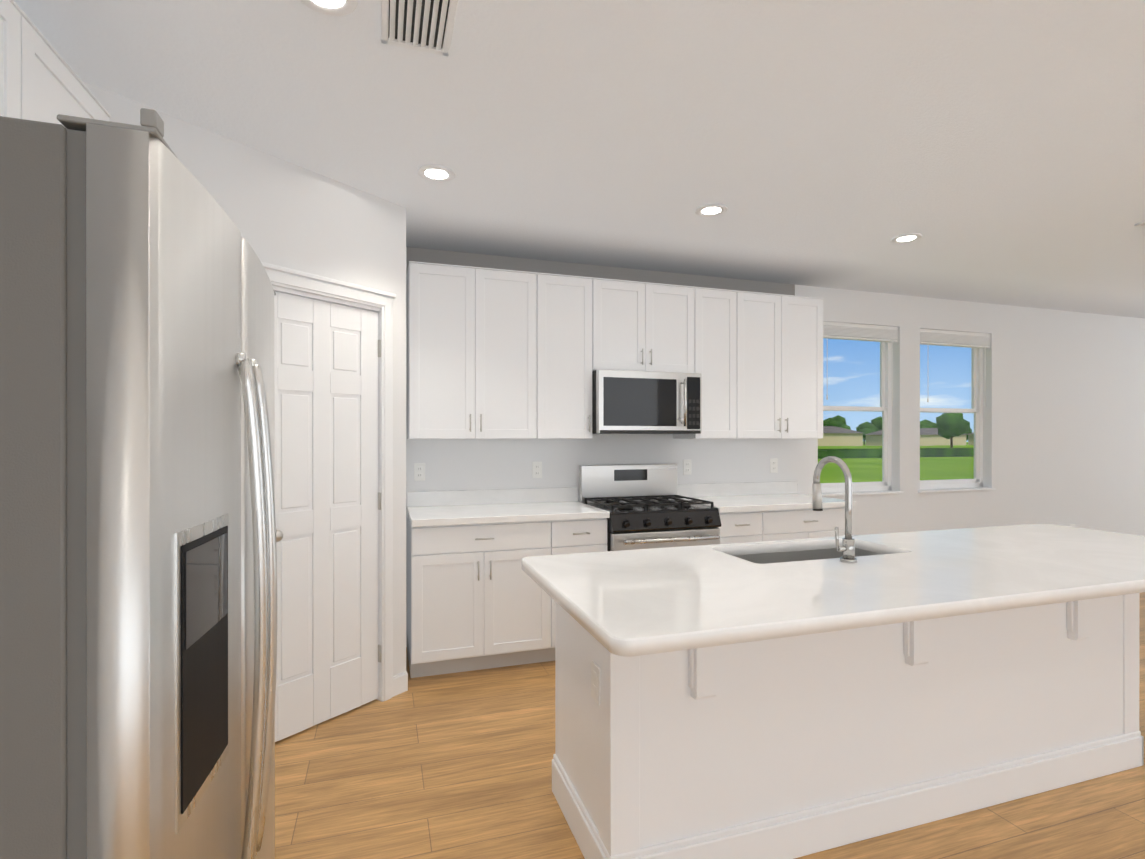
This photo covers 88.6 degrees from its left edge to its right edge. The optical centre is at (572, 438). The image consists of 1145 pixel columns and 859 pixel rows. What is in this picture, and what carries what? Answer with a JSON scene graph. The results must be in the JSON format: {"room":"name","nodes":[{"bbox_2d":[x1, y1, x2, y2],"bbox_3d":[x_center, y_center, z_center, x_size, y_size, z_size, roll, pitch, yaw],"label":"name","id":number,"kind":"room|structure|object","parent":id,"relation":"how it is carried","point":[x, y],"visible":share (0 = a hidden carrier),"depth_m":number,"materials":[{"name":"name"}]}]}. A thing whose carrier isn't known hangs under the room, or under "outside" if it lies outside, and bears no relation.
{"room":"kitchen","nodes":[
{"label":"kitchen","id":0,"kind":"room"},
{"bbox_2d":[0,0,31,119],"bbox_3d":[-1.398,-0.774,0.958,0.354,0.592,0.960,0,0,-18],"label":"upper cabinet","id":1,"kind":"object","parent":0,"relation":"attached to","point":[15,26],"depth_m":1.44,"materials":[{"name":"white paint"}]},
{"bbox_2d":[82,81,405,675],"bbox_3d":[-1.531,0.061,2.850,1.405,2.640,1.672,0,0,-18],"label":"wall","id":2,"kind":"structure","parent":0,"point":[282,213],"depth_m":2.79,"materials":[{"name":"white paint"}]},
{"bbox_2d":[32,23,110,128],"bbox_3d":[-1.615,-0.532,1.626,0.354,1.077,0.564,0,0,-18],"label":"upper cabinet","id":3,"kind":"object","parent":2,"relation":"attached to","point":[40,81],"depth_m":1.63,"materials":[{"name":"white paint"}]},
{"bbox_2d":[261,262,395,741],"bbox_3d":[-1.213,0.307,2.829,0.185,2.148,0.804,0,0,35],"label":"door","id":4,"kind":"structure","parent":2,"relation":"attached to","point":[333,357],"depth_m":2.87,"materials":[{"name":"white paint"}]},
{"bbox_2d":[393,671,407,696],"bbox_3d":[3.949,1.330,1.518,10.870,0.105,7.600,0,0,-18],"label":"baseboard","id":5,"kind":"structure","parent":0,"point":[400,683],"depth_m":3.17,"materials":[{"name":"white paint"}]},
{"bbox_2d":[14,0,1144,317],"bbox_3d":[3.949,-1.318,1.515,11.170,0.120,7.900,0,0,-18],"label":"ceiling","id":6,"kind":"structure","parent":0,"point":[992,150],"depth_m":2.34,"materials":[{"name":"paint"}]},
{"bbox_2d":[299,0,357,15],"bbox_3d":[-0.698,-1.252,1.653,0.176,0.010,0.176,0,0,-18],"label":"recessed light","id":7,"kind":"object","parent":6,"relation":"in","point":[336,7],"visible":1,"depth_m":1.70,"materials":[{"name":"white paint"}]},
{"bbox_2d":[381,0,457,55],"bbox_3d":[-0.443,-1.250,1.694,0.210,0.014,0.400,0,0,-18],"label":"ceiling vent","id":8,"kind":"object","parent":6,"relation":"in","point":[424,25],"visible":0.94,"depth_m":1.77,"materials":[{"name":"white metal"}]},
{"bbox_2d":[417,165,454,181],"bbox_3d":[-0.646,-1.253,2.785,0.176,0.010,0.176,0,0,-18],"label":"recessed light","id":9,"kind":"object","parent":6,"relation":"in","point":[435,173],"visible":1,"depth_m":2.78,"materials":[{"name":"white paint"}]},
{"bbox_2d":[695,204,727,216],"bbox_3d":[0.765,-1.254,3.234,0.176,0.010,0.176,0,0,-18],"label":"recessed light","id":10,"kind":"object","parent":6,"relation":"in","point":[709,210],"visible":1,"depth_m":3.22,"materials":[{"name":"white paint"}]},
{"bbox_2d":[891,233,922,243],"bbox_3d":[2.099,-1.254,3.690,0.176,0.010,0.176,0,0,-18],"label":"recessed light","id":11,"kind":"object","parent":6,"relation":"in","point":[906,238],"visible":0.98,"depth_m":3.68,"materials":[{"name":"white paint"}]},
{"bbox_2d":[1134,221,1144,227],"bbox_3d":[3.530,-1.252,3.398,0.400,0.014,0.240,0,0,-18],"label":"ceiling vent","id":12,"kind":"object","parent":6,"relation":"in","point":[1141,224],"visible":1,"depth_m":3.44,"materials":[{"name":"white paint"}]},
{"bbox_2d":[275,592,1144,858],"bbox_3d":[3.949,1.442,1.518,11.170,0.120,7.900,0,0,-18],"label":"floor","id":13,"kind":"structure","parent":0,"point":[457,765],"depth_m":2.25,"materials":[{"name":"brown wood"}]},
{"bbox_2d":[0,108,276,858],"bbox_3d":[-1.074,0.479,1.065,0.978,1.808,0.920,0,0,-18],"label":"refrigerator","id":14,"kind":"object","parent":13,"relation":"on","point":[138,606],"visible":1,"depth_m":0.75,"materials":[{"name":"grey metal"}]},
{"bbox_2d":[407,517,562,677],"bbox_3d":[-0.582,0.937,3.714,0.875,0.885,0.615,0,0,-18],"label":"base cabinet","id":15,"kind":"object","parent":13,"relation":"on","point":[472,605],"depth_m":3.41,"materials":[{"name":"white paint"}]},
{"bbox_2d":[407,501,609,528],"bbox_3d":[-0.431,0.474,3.748,1.183,0.040,0.643,0,0,-18],"label":"countertop","id":16,"kind":"structure","parent":15,"relation":"on","point":[421,516],"depth_m":3.59,"materials":[{"name":"white stone"}]},
{"bbox_2d":[563,517,609,553],"bbox_3d":[-0.077,0.936,3.878,0.426,0.885,0.615,0,0,-18],"label":"base cabinet","id":17,"kind":"object","parent":13,"relation":"on","point":[578,536],"depth_m":3.60,"materials":[{"name":"white paint"}]},
{"bbox_2d":[579,464,720,550],"bbox_3d":[0.519,0.787,3.991,0.762,1.185,0.713,0,0,-18],"label":"range","id":18,"kind":"object","parent":13,"relation":"on","point":[645,506],"visible":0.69,"depth_m":3.83,"materials":[{"name":"silver metal"}]},
{"bbox_2d":[717,509,774,543],"bbox_3d":[1.063,0.936,4.249,0.416,0.885,0.615,0,0,-18],"label":"base cabinet","id":19,"kind":"object","parent":13,"relation":"on","point":[735,527],"depth_m":3.96,"materials":[{"name":"white paint"}]},
{"bbox_2d":[775,509,844,540],"bbox_3d":[1.534,0.936,4.403,0.815,0.885,0.615,0,0,-18],"label":"base cabinet","id":20,"kind":"object","parent":13,"relation":"on","point":[790,524],"depth_m":4.12,"materials":[{"name":"white paint"}]},
{"bbox_2d":[679,493,854,512],"bbox_3d":[1.402,0.473,4.345,1.125,0.040,0.643,0,0,-18],"label":"countertop","id":21,"kind":"structure","parent":20,"relation":"on","point":[750,502],"depth_m":4.16,"materials":[{"name":"white stone"}]},
{"bbox_2d":[552,592,1143,858],"bbox_3d":[1.313,0.941,2.317,2.664,0.880,0.868,0,0,-18],"label":"kitchen island","id":22,"kind":"object","parent":13,"relation":"on","point":[776,700],"depth_m":2.02,"materials":[{"name":"white paint"}]},
{"bbox_2d":[522,524,1144,659],"bbox_3d":[1.326,0.481,2.257,2.900,0.040,0.990,0,0,-18],"label":"island countertop","id":23,"kind":"structure","parent":22,"relation":"on","point":[655,601],"depth_m":1.89,"materials":[{"name":"white stone"}]},
{"bbox_2d":[734,544,877,563],"bbox_3d":[0.982,0.605,2.424,0.774,0.232,0.364,0,0,-18],"label":"sink","id":24,"kind":"object","parent":23,"relation":"in","point":[823,549],"depth_m":2.61,"materials":[{"name":"silver metal"}]},
{"bbox_2d":[812,456,861,563],"bbox_3d":[0.992,0.265,2.261,0.090,0.392,0.214,0,0,-18],"label":"faucet","id":25,"kind":"object","parent":23,"relation":"on","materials":[{"name":"silver metal"}]},
{"bbox_2d":[406,247,1144,646],"bbox_3d":[2.749,0.058,5.201,11.170,2.640,0.151,0,0,-18],"label":"wall","id":26,"kind":"structure","parent":0,"point":[1064,417],"depth_m":5.40,"materials":[{"name":"white paint"}]},
{"bbox_2d":[414,463,424,480],"bbox_3d":[-1.014,0.224,3.893,0.072,0.116,0.008,0,0,-18],"label":"outlet","id":27,"kind":"object","parent":26,"relation":"attached to","point":[419,471],"visible":1,"depth_m":3.89,"materials":[{"name":"white plastic"}]},
{"bbox_2d":[407,261,546,438],"bbox_3d":[-0.633,-0.534,3.845,0.860,1.077,0.330,0,0,-18],"label":"upper cabinet","id":28,"kind":"object","parent":26,"relation":"attached to","point":[492,353],"depth_m":3.68,"materials":[{"name":"white paint"}]},
{"bbox_2d":[532,462,541,477],"bbox_3d":[-0.250,0.224,4.141,0.072,0.116,0.008,0,0,-18],"label":"outlet","id":29,"kind":"object","parent":26,"relation":"attached to","point":[536,469],"visible":1,"depth_m":4.14,"materials":[{"name":"white plastic"}]},
{"bbox_2d":[547,273,602,438],"bbox_3d":[-0.098,-0.535,4.019,0.505,1.077,0.330,0,0,-18],"label":"upper cabinet","id":30,"kind":"object","parent":26,"relation":"attached to","point":[574,303],"depth_m":3.88,"materials":[{"name":"white paint"}]},
{"bbox_2d":[407,481,797,504],"bbox_3d":[0.375,0.404,4.338,3.082,0.099,0.020,0,0,-18],"label":"backsplash","id":31,"kind":"structure","parent":26,"relation":"attached to","point":[494,496],"depth_m":4.14,"materials":[{"name":"white stone"}]},
{"bbox_2d":[591,357,706,436],"bbox_3d":[0.467,-0.274,4.150,0.764,0.485,0.431,0,0,-18],"label":"microwave","id":32,"kind":"object","parent":26,"relation":"attached to","point":[630,395],"depth_m":3.96,"materials":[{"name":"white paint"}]},
{"bbox_2d":[603,278,698,360],"bbox_3d":[0.451,-0.764,4.198,0.770,0.618,0.330,0,0,-18],"label":"upper cabinet","id":33,"kind":"object","parent":26,"relation":"attached to","point":[641,319],"depth_m":4.05,"materials":[{"name":"white paint"}]},
{"bbox_2d":[683,460,690,474],"bbox_3d":[0.883,0.224,4.510,0.072,0.116,0.008,0,0,-18],"label":"outlet","id":34,"kind":"object","parent":26,"relation":"attached to","point":[686,467],"visible":1,"depth_m":4.51,"materials":[{"name":"white plastic"}]},
{"bbox_2d":[673,287,746,438],"bbox_3d":[0.981,-0.535,4.371,0.465,1.077,0.330,0,0,-18],"label":"upper cabinet","id":35,"kind":"object","parent":26,"relation":"attached to","point":[722,312],"depth_m":4.24,"materials":[{"name":"white paint"}]},
{"bbox_2d":[770,458,777,472],"bbox_3d":[1.632,0.224,4.754,0.072,0.116,0.008,0,0,-18],"label":"outlet","id":36,"kind":"object","parent":26,"relation":"attached to","point":[774,465],"visible":1,"depth_m":4.75,"materials":[{"name":"white plastic"}]},
{"bbox_2d":[747,291,823,438],"bbox_3d":[1.483,-0.535,4.534,0.830,1.077,0.330,0,0,-18],"label":"upper cabinet","id":37,"kind":"object","parent":26,"relation":"attached to","point":[785,332],"depth_m":4.39,"materials":[{"name":"white paint"}]},
{"bbox_2d":[819,321,903,496],"bbox_3d":[2.444,-0.248,5.086,0.920,1.468,0.170,0,0,-18],"label":"window","id":38,"kind":"structure","parent":26,"relation":"in","point":[886,337],"depth_m":5.15,"materials":[{"name":"white plastic"}]},
{"bbox_2d":[918,329,995,492],"bbox_3d":[3.499,-0.248,5.430,0.920,1.468,0.170,0,0,-18],"label":"window","id":39,"kind":"structure","parent":26,"relation":"in","point":[976,343],"depth_m":5.49,"materials":[{"name":"white plastic"}]},
{"label":"outside","id":40,"kind":"structure","parent":0,"visible":0},
{"bbox_2d":[818,413,973,482],"bbox_3d":[-5.994,-2.897,265.433,452.681,10.368,499.550,0,0,-18],"label":"scenery","id":41,"kind":"structure","parent":40,"point":[939,465],"depth_m":82.28,"materials":[{"name":"green plant"}]}
]}

